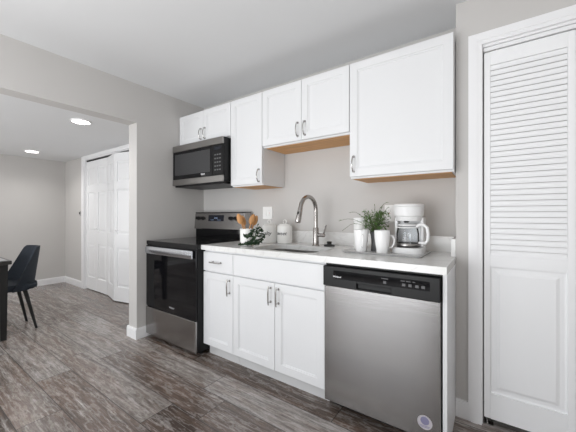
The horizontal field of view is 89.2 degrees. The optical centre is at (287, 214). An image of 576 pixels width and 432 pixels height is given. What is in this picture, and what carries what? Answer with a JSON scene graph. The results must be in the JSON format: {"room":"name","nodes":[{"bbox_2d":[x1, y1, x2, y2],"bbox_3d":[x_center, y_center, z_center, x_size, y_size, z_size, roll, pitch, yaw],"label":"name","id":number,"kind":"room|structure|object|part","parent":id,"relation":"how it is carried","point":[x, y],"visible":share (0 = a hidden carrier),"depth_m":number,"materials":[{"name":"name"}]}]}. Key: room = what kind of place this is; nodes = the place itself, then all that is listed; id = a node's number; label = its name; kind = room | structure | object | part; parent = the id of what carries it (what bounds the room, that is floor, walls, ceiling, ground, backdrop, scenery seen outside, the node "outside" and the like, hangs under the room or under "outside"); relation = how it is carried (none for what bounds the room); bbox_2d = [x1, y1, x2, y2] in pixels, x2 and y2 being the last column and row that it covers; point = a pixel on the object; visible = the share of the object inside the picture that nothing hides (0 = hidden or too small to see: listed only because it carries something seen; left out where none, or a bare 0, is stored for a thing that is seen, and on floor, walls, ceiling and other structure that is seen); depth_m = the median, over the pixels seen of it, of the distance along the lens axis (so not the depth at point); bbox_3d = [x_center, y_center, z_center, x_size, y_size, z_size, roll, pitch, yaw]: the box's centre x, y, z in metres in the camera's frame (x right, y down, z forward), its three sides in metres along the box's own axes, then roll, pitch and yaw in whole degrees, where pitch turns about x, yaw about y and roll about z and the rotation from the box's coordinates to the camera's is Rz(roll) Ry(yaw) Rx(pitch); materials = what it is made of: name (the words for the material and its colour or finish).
{"room":"kitchen","nodes":[
{"label":"kitchen","id":0,"kind":"room"},
{"bbox_2d":[0,154,64,279],"bbox_3d":[-5.001,0.126,3.496,0.100,2.071,4.400,0,0,35],"label":"wall","id":1,"kind":"structure","parent":0,"point":[32,190],"depth_m":4.71,"materials":[{"name":"grey paint"}]},
{"bbox_2d":[37,276,64,285],"bbox_3d":[-5.031,1.111,3.353,0.015,0.100,4.132,0,0,35],"label":"baseboard","id":2,"kind":"structure","parent":1,"relation":"attached to","point":[54,280],"depth_m":4.87,"materials":[{"name":"white paint"}]},
{"bbox_2d":[65,158,80,280],"bbox_3d":[-2.516,0.126,4.171,3.193,2.071,0.098,0,0,35],"label":"wall","id":3,"kind":"structure","parent":0,"point":[73,167],"depth_m":4.85,"materials":[{"name":"grey paint"}]},
{"bbox_2d":[65,276,80,287],"bbox_3d":[-2.548,1.111,4.125,3.163,0.100,0.015,0,0,35],"label":"baseboard","id":4,"kind":"structure","parent":3,"relation":"attached to","point":[69,280],"depth_m":4.82,"materials":[{"name":"white paint"}]},
{"bbox_2d":[81,144,128,288],"bbox_3d":[-2.560,0.103,4.184,1.675,2.115,0.112,0,0,35],"label":"trim","id":5,"kind":"structure","parent":3,"relation":"attached to","point":[84,159],"depth_m":4.58,"materials":[{"name":"white paint"}]},
{"bbox_2d":[86,150,128,302],"bbox_3d":[-2.600,0.152,4.158,1.496,1.994,0.156,0,0,35],"label":"door","id":6,"kind":"structure","parent":3,"relation":"in","point":[107,177],"depth_m":4.14,"materials":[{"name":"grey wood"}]},
{"bbox_2d":[0,34,203,327],"bbox_3d":[-2.289,-0.029,1.592,0.142,2.380,4.400,0,0,35],"label":"wall","id":7,"kind":"structure","parent":0,"point":[158,209],"depth_m":2.76,"materials":[{"name":"grey paint"}]},
{"bbox_2d":[127,325,150,339],"bbox_3d":[-1.260,1.111,3.058,0.172,0.100,0.757,0,0,35],"label":"baseboard","id":8,"kind":"structure","parent":7,"relation":"attached to","point":[132,332],"depth_m":2.75,"materials":[{"name":"white paint"}]},
{"bbox_2d":[0,0,467,161],"bbox_3d":[-1.903,-1.115,1.321,7.800,0.409,4.600,0,0,35],"label":"ceiling","id":9,"kind":"structure","parent":0,"point":[200,53],"depth_m":2.04,"materials":[{"name":"white paint"}]},
{"bbox_2d":[24,150,39,152],"bbox_3d":[-3.663,-0.904,4.175,0.176,0.012,0.176,0,0,35],"label":"recessed light","id":10,"kind":"object","parent":9,"relation":"in","point":[31,151],"visible":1,"depth_m":4.16,"materials":[{"name":"white paint"}]},
{"bbox_2d":[70,118,91,124],"bbox_3d":[-2.012,-0.904,2.837,0.176,0.012,0.176,0,0,35],"label":"recessed light","id":11,"kind":"object","parent":9,"relation":"in","point":[75,120],"visible":1,"depth_m":2.82,"materials":[{"name":"white paint"}]},
{"bbox_2d":[0,282,529,431],"bbox_3d":[-1.903,1.211,1.321,7.800,0.100,4.600,0,0,35],"label":"floor","id":12,"kind":"structure","parent":0,"point":[80,370],"depth_m":1.99,"materials":[{"name":"brown wood"}]},
{"bbox_2d":[0,257,11,341],"bbox_3d":[-3.234,0.793,2.442,0.815,0.735,1.205,0,0,35],"label":"dining table","id":13,"kind":"object","parent":12,"relation":"on","point":[3,264],"visible":0.92,"depth_m":2.68,"materials":[{"name":"brown wood"}]},
{"bbox_3d":[-2.632,0.811,2.694,0.060,0.700,0.060,0,0,35],"label":"leg","id":14,"kind":"part","parent":13,"relation":"part of","materials":[{"name":"black wood"}]},
{"bbox_2d":[8,245,39,327],"bbox_3d":[-2.815,0.747,2.946,0.495,0.832,0.483,0,0,35],"label":"dining chair","id":15,"kind":"object","parent":12,"relation":"on","point":[21,275],"visible":0.9,"depth_m":2.99,"materials":[{"name":"black fabric"}]},
{"bbox_3d":[-2.830,0.716,2.925,0.430,0.060,0.430,0,0,35],"label":"seat","id":16,"kind":"part","parent":15,"relation":"part of","materials":[{"name":"black fabric"}]},
{"bbox_3d":[-2.858,0.953,3.134,0.037,0.420,0.120,0,0,18],"label":"leg","id":17,"kind":"part","parent":15,"relation":"part of","materials":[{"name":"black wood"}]},
{"bbox_3d":[-2.752,0.541,3.036,0.495,0.420,0.264,0,0,35],"label":"backrest","id":18,"kind":"part","parent":15,"relation":"part of","materials":[{"name":"black fabric"}]},
{"bbox_3d":[-2.624,0.953,2.970,0.120,0.420,0.037,0,0,-37],"label":"leg","id":19,"kind":"part","parent":15,"relation":"part of","materials":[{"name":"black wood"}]},
{"bbox_2d":[145,212,250,353],"bbox_3d":[-0.869,0.568,2.828,0.759,1.186,0.685,0,0,35],"label":"stove","id":20,"kind":"object","parent":12,"relation":"on","point":[175,270],"visible":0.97,"depth_m":2.57,"materials":[{"name":"black metal"}]},
{"bbox_3d":[-1.053,0.329,2.558,0.689,0.066,0.031,0,0,35],"label":"door handle","id":21,"kind":"part","parent":20,"relation":"part of","materials":[{"name":"silver metal"}]},
{"bbox_3d":[-1.046,0.997,2.575,0.749,0.256,0.018,0,0,35],"label":"storage drawer","id":22,"kind":"part","parent":20,"relation":"part of","materials":[{"name":"silver metal"}]},
{"bbox_3d":[-1.044,0.575,2.578,0.749,0.572,0.014,0,0,35],"label":"oven door","id":23,"kind":"part","parent":20,"relation":"part of","materials":[{"name":"black glass"}]},
{"bbox_2d":[147,237,239,248],"bbox_3d":[-0.859,0.264,2.842,0.757,0.034,0.647,0,0,35],"label":"cooktop","id":24,"kind":"object","parent":20,"relation":"in","point":[188,242],"depth_m":2.68,"materials":[{"name":"black glass"}]},
{"bbox_3d":[-0.702,0.068,3.065,0.757,0.174,0.098,0,0,35],"label":"control panel","id":25,"kind":"part","parent":20,"relation":"part of","materials":[{"name":"silver metal"}]},
{"bbox_3d":[-0.696,-0.022,3.073,0.759,0.006,0.085,0,0,35],"label":"panel frame","id":26,"kind":"part","parent":20,"relation":"part of","materials":[{"name":"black metal"}]},
{"bbox_2d":[204,250,238,363],"bbox_3d":[-0.391,0.723,2.544,0.341,0.876,0.656,0,0,35],"label":"base cabinet","id":27,"kind":"object","parent":12,"relation":"on","point":[218,265],"visible":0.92,"depth_m":2.31,"materials":[{"name":"white paint"}]},
{"bbox_3d":[-0.552,0.762,2.314,0.340,0.592,0.019,0,0,35],"label":"door","id":28,"kind":"part","parent":27,"relation":"part of","materials":[{"name":"white paint"}]},
{"bbox_3d":[-0.552,0.380,2.314,0.340,0.153,0.019,0,0,35],"label":"drawer","id":29,"kind":"part","parent":27,"relation":"part of","materials":[{"name":"white paint"}]},
{"bbox_2d":[233,253,329,400],"bbox_3d":[0.069,0.723,2.222,0.779,0.876,0.655,0,0,35],"label":"base cabinet","id":30,"kind":"object","parent":12,"relation":"on","point":[279,303],"visible":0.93,"depth_m":1.96,"materials":[{"name":"white paint"}]},
{"bbox_3d":[-0.248,0.762,2.102,0.396,0.592,0.019,0,0,35],"label":"door","id":31,"kind":"part","parent":30,"relation":"part of","materials":[{"name":"white paint"}]},
{"bbox_3d":[-0.129,0.549,1.983,0.016,0.131,0.037,0,0,35],"label":"handle","id":32,"kind":"part","parent":30,"relation":"part of","materials":[{"name":"silver metal"}]},
{"bbox_3d":[-0.074,0.549,1.945,0.016,0.131,0.037,0,0,35],"label":"handle","id":33,"kind":"part","parent":30,"relation":"part of","materials":[{"name":"silver metal"}]},
{"bbox_3d":[0.071,0.762,1.877,0.380,0.592,0.019,0,0,35],"label":"door","id":34,"kind":"part","parent":30,"relation":"part of","materials":[{"name":"white paint"}]},
{"bbox_2d":[201,229,455,274],"bbox_3d":[0.201,0.214,2.137,1.774,0.142,0.644,0,0,35],"label":"countertop","id":35,"kind":"structure","parent":30,"relation":"on","point":[441,259],"depth_m":1.91,"materials":[{"name":"white stone"}]},
{"bbox_2d":[240,228,253,245],"bbox_3d":[-0.326,0.179,2.318,0.113,0.135,0.113,0,0,35],"label":"utensil crock","id":36,"kind":"object","parent":35,"relation":"on","point":[243,239],"visible":0.48,"depth_m":2.27,"materials":[{"name":"white ceramic"}]},
{"bbox_2d":[237,214,243,228],"bbox_3d":[-0.352,0.112,2.296,0.103,0.237,0.014,0,0,-7],"label":"wooden spoon","id":37,"kind":"object","parent":36,"relation":"in","point":[240,220],"visible":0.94,"depth_m":2.29,"materials":[{"name":"brown wood"}]},
{"bbox_2d":[249,214,254,228],"bbox_3d":[-0.304,0.113,2.311,0.090,0.234,0.017,0,0,3],"label":"wooden spoon","id":38,"kind":"object","parent":36,"relation":"in","point":[252,218],"visible":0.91,"depth_m":2.31,"materials":[{"name":"brown wood"}]},
{"bbox_2d":[251,215,257,228],"bbox_3d":[-0.290,0.118,2.337,0.099,0.224,0.019,0,0,10],"label":"wooden spoon","id":39,"kind":"object","parent":36,"relation":"in","point":[256,216],"visible":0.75,"depth_m":2.33,"materials":[{"name":"brown wood"}]},
{"bbox_2d":[238,224,264,245],"bbox_3d":[-0.274,0.157,2.252,0.219,0.175,0.071,0,0,-26],"label":"trailing greenery","id":40,"kind":"object","parent":35,"relation":"on","point":[261,236],"visible":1,"depth_m":2.25,"materials":[{"name":"green plant"}]},
{"bbox_2d":[262,219,276,242],"bbox_3d":[-0.165,0.144,2.571,0.132,0.204,0.133,0,0,35],"label":"canister","id":41,"kind":"object","parent":35,"relation":"on","point":[269,229],"visible":0.89,"depth_m":2.51,"materials":[{"name":"white ceramic"}]},
{"bbox_2d":[277,219,291,243],"bbox_3d":[-0.029,0.144,2.544,0.132,0.204,0.133,0,0,35],"label":"canister","id":42,"kind":"object","parent":35,"relation":"on","point":[284,231],"visible":1,"depth_m":2.49,"materials":[{"name":"white ceramic"}]},
{"bbox_2d":[271,249,317,252],"bbox_3d":[0.034,0.374,2.158,0.558,0.179,0.403,0,0,35],"label":"sink","id":43,"kind":"object","parent":35,"relation":"in","point":[288,250],"visible":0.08,"depth_m":2.37,"materials":[{"name":"silver metal"}]},
{"bbox_2d":[295,195,326,245],"bbox_3d":[0.154,0.047,2.232,0.289,0.399,0.126,0,0,-33],"label":"faucet","id":44,"kind":"object","parent":35,"relation":"on","point":[316,234],"visible":0.99,"depth_m":2.29,"materials":[{"name":"silver metal"}]},
{"bbox_3d":[0.158,-0.023,2.236,0.032,0.259,0.236,0,0,39],"label":"spout","id":45,"kind":"part","parent":44,"relation":"part of","materials":[{"name":"silver metal"}]},
{"bbox_3d":[0.263,0.128,2.287,0.101,0.096,0.029,0,0,35],"label":"lever","id":46,"kind":"part","parent":44,"relation":"part of","materials":[{"name":"silver metal"}]},
{"bbox_2d":[324,241,334,246],"bbox_3d":[0.324,0.229,2.287,0.084,0.036,0.084,0,0,35],"label":"stopper","id":47,"kind":"object","parent":35,"relation":"on","point":[328,244],"visible":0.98,"depth_m":2.27,"materials":[{"name":"black rubber"}]},
{"bbox_2d":[343,246,430,257],"bbox_3d":[0.644,0.240,1.907,0.487,0.013,0.337,0,0,35],"label":"serving tray","id":48,"kind":"object","parent":35,"relation":"on","point":[350,250],"visible":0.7,"depth_m":1.82,"materials":[{"name":"silver metal"}]},
{"bbox_2d":[353,218,366,248],"bbox_3d":[0.506,0.132,2.043,0.094,0.220,0.094,0,0,35],"label":"jar","id":49,"kind":"object","parent":48,"relation":"on","point":[357,225],"visible":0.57,"depth_m":2.00,"materials":[{"name":"white ceramic"}]},
{"bbox_3d":[0.506,0.034,2.043,0.094,0.024,0.094,0,0,35],"label":"lid","id":50,"kind":"part","parent":49,"relation":"part of","materials":[{"name":"white plastic"}]},
{"bbox_2d":[354,229,368,251],"bbox_3d":[0.472,0.170,1.900,0.096,0.144,0.114,0,0,40],"label":"mug","id":51,"kind":"object","parent":48,"relation":"on","point":[360,235],"visible":0.94,"depth_m":1.87,"materials":[{"name":"white ceramic"}]},
{"bbox_2d":[340,202,390,250],"bbox_3d":[0.525,0.080,1.964,0.291,0.325,0.266,0,0,35],"label":"potted plant","id":52,"kind":"object","parent":48,"relation":"on","point":[376,226],"visible":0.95,"depth_m":1.93,"materials":[{"name":"green plant"}]},
{"bbox_2d":[374,230,394,253],"bbox_3d":[0.595,0.170,1.824,0.114,0.144,0.096,0,0,-31],"label":"mug","id":53,"kind":"object","parent":48,"relation":"on","point":[382,237],"visible":0.91,"depth_m":1.79,"materials":[{"name":"white ceramic"}]},
{"bbox_3d":[0.646,0.169,1.815,0.040,0.087,0.011,0,0,4],"label":"handle","id":54,"kind":"part","parent":53,"relation":"part of","materials":[{"name":"white ceramic"}]},
{"bbox_2d":[391,203,429,254],"bbox_3d":[0.791,0.085,1.861,0.226,0.314,0.196,0,0,35],"label":"coffee maker","id":55,"kind":"object","parent":48,"relation":"on","point":[412,234],"visible":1,"depth_m":1.82,"materials":[{"name":"white plastic"}]},
{"bbox_3d":[0.758,0.064,1.850,0.118,0.012,0.118,0,0,35],"label":"carafe lid","id":56,"kind":"part","parent":55,"relation":"part of","materials":[{"name":"white plastic"}]},
{"bbox_3d":[0.773,-0.061,1.871,0.186,0.022,0.186,0,0,35],"label":"lid","id":57,"kind":"part","parent":55,"relation":"part of","materials":[{"name":"white plastic"}]},
{"bbox_3d":[0.802,0.112,1.913,0.176,0.188,0.097,0,0,35],"label":"water tank","id":58,"kind":"part","parent":55,"relation":"part of","materials":[{"name":"white plastic"}]},
{"bbox_3d":[0.786,0.118,1.831,0.199,0.129,0.132,0,0,35],"label":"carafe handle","id":59,"kind":"part","parent":55,"relation":"part of","materials":[{"name":"clear glass"}]},
{"bbox_2d":[323,263,442,431],"bbox_3d":[0.643,0.721,1.811,0.622,0.870,0.632,0,0,35],"label":"dishwasher","id":60,"kind":"object","parent":12,"relation":"on","point":[384,327],"visible":0.98,"depth_m":1.54,"materials":[{"name":"grey metal"}]},
{"bbox_3d":[0.517,1.119,1.632,0.622,0.074,0.010,0,0,35],"label":"kick plate","id":61,"kind":"part","parent":60,"relation":"part of","materials":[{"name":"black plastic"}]},
{"bbox_3d":[0.477,0.359,1.575,0.622,0.116,0.051,0,0,35],"label":"control panel","id":62,"kind":"part","parent":60,"relation":"part of","materials":[{"name":"black plastic"}]},
{"bbox_2d":[420,417,429,428],"bbox_3d":[0.670,1.017,1.430,0.048,0.052,0.001,0,0,35],"label":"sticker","id":63,"kind":"object","parent":60,"relation":"attached to","point":[424,421],"depth_m":1.43,"materials":[{"name":"blue"}]},
{"bbox_2d":[443,264,455,431],"bbox_3d":[0.925,0.723,1.643,0.020,0.876,0.620,0,0,35],"label":"end panel","id":64,"kind":"object","parent":12,"relation":"on","point":[449,280],"visible":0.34,"depth_m":1.45,"materials":[{"name":"white paint"}]},
{"bbox_2d":[204,28,566,400],"bbox_3d":[-0.590,-0.029,3.149,7.750,2.380,0.100,0,0,35],"label":"wall","id":65,"kind":"structure","parent":0,"point":[322,174],"depth_m":2.38,"materials":[{"name":"grey paint"}]},
{"bbox_2d":[180,102,230,144],"bbox_3d":[-0.752,-0.862,2.979,0.766,0.321,0.361,0,0,35],"label":"upper cabinet","id":66,"kind":"object","parent":65,"relation":"attached to","point":[213,122],"visible":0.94,"depth_m":2.83,"materials":[{"name":"white paint"}]},
{"bbox_3d":[-0.984,-0.869,2.978,0.379,0.305,0.019,0,0,35],"label":"door","id":67,"kind":"part","parent":66,"relation":"part of","materials":[{"name":"white paint"}]},
{"bbox_2d":[173,136,234,189],"bbox_3d":[-0.768,-0.488,2.960,0.748,0.418,0.406,0,0,35],"label":"microwave","id":68,"kind":"object","parent":66,"relation":"attached to","point":[204,164],"visible":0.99,"depth_m":2.75,"materials":[{"name":"black metal"}]},
{"bbox_3d":[-0.934,-0.494,2.842,0.609,0.278,0.014,0,0,35],"label":"door","id":69,"kind":"part","parent":68,"relation":"part of","materials":[{"name":"black glass"}]},
{"bbox_3d":[-0.628,-0.494,2.628,0.136,0.278,0.014,0,0,35],"label":"control panel","id":70,"kind":"part","parent":68,"relation":"part of","materials":[{"name":"black plastic"}]},
{"bbox_3d":[-0.671,-0.869,2.759,0.379,0.305,0.019,0,0,35],"label":"door","id":71,"kind":"part","parent":66,"relation":"part of","materials":[{"name":"white paint"}]},
{"bbox_2d":[231,92,283,189],"bbox_3d":[-0.285,-0.634,2.652,0.366,0.776,0.361,0,0,35],"label":"upper cabinet","id":72,"kind":"object","parent":65,"relation":"attached to","point":[255,167],"visible":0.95,"depth_m":2.54,"materials":[{"name":"white paint"}]},
{"bbox_3d":[-0.362,-0.641,2.542,0.365,0.760,0.019,0,0,35],"label":"door","id":73,"kind":"part","parent":72,"relation":"part of","materials":[{"name":"white paint"}]},
{"bbox_2d":[263,207,272,218],"bbox_3d":[-0.197,-0.017,2.804,0.118,0.118,0.012,0,0,35],"label":"switch plate","id":74,"kind":"object","parent":65,"relation":"attached to","point":[267,211],"visible":1,"depth_m":2.80,"materials":[{"name":"white plastic"}]},
{"bbox_2d":[262,65,349,153],"bbox_3d":[0.183,-0.786,2.323,0.770,0.471,0.361,0,0,35],"label":"upper cabinet","id":75,"kind":"object","parent":65,"relation":"attached to","point":[311,113],"visible":0.96,"depth_m":2.19,"materials":[{"name":"white paint"}]},
{"bbox_3d":[-0.052,-0.793,2.324,0.383,0.455,0.019,0,0,35],"label":"door","id":76,"kind":"part","parent":75,"relation":"part of","materials":[{"name":"white paint"}]},
{"bbox_3d":[0.264,-0.793,2.103,0.383,0.455,0.019,0,0,35],"label":"door","id":77,"kind":"part","parent":75,"relation":"part of","materials":[{"name":"white paint"}]},
{"bbox_2d":[254,229,454,251],"bbox_3d":[0.380,0.195,2.393,1.774,0.104,0.020,0,0,35],"label":"backsplash","id":78,"kind":"structure","parent":65,"relation":"attached to","point":[436,243],"depth_m":2.33,"materials":[{"name":"white stone"}]},
{"bbox_2d":[385,205,394,221],"bbox_3d":[0.746,-0.010,2.144,0.072,0.122,0.008,0,0,35],"label":"outlet","id":79,"kind":"object","parent":65,"relation":"attached to","point":[390,209],"visible":0.65,"depth_m":2.14,"materials":[{"name":"white plastic"}]},
{"bbox_2d":[387,209,391,217],"bbox_3d":[0.745,-0.010,2.142,0.033,0.068,0.002,0,0,35],"label":"socket","id":80,"kind":"object","parent":79,"relation":"attached to","point":[388,210],"depth_m":2.14,"materials":[{"name":"white plastic"}]},
{"bbox_2d":[350,32,455,182],"bbox_3d":[0.753,-0.631,1.923,0.616,0.781,0.361,0,0,35],"label":"upper cabinet","id":81,"kind":"object","parent":65,"relation":"attached to","point":[403,100],"visible":0.97,"depth_m":1.79,"materials":[{"name":"white paint"}]},
{"bbox_3d":[0.432,-0.339,1.951,0.018,0.119,0.037,0,0,35],"label":"handle","id":82,"kind":"part","parent":81,"relation":"part of","materials":[{"name":"silver metal"}]},
{"bbox_2d":[456,0,575,400],"bbox_3d":[1.723,-0.029,1.317,1.659,2.380,0.241,0,0,35],"label":"wall","id":83,"kind":"structure","parent":0,"point":[473,17],"depth_m":1.67,"materials":[{"name":"grey paint"}]},
{"bbox_2d":[456,398,467,419],"bbox_3d":[1.649,1.111,1.212,1.659,0.100,0.015,0,0,35],"label":"baseboard","id":84,"kind":"structure","parent":83,"relation":"attached to","point":[461,405],"depth_m":1.67,"materials":[{"name":"white paint"}]},
{"bbox_2d":[468,5,575,424],"bbox_3d":[1.413,0.079,1.435,0.890,2.164,0.122,0,0,35],"label":"trim","id":85,"kind":"structure","parent":83,"relation":"attached to","point":[563,17],"depth_m":1.62,"materials":[{"name":"white paint"}]},
{"bbox_2d":[483,24,575,431],"bbox_3d":[1.403,0.117,1.422,0.750,2.085,0.036,0,0,35],"label":"door","id":86,"kind":"structure","parent":83,"relation":"in","point":[530,296],"depth_m":1.51,"materials":[{"name":"white paint"}]},
{"bbox_3d":[1.249,0.633,1.528,0.315,0.700,0.027,0,0,35],"label":"raised panel","id":87,"kind":"part","parent":86,"relation":"part of","materials":[{"name":"white paint"}]}
]}

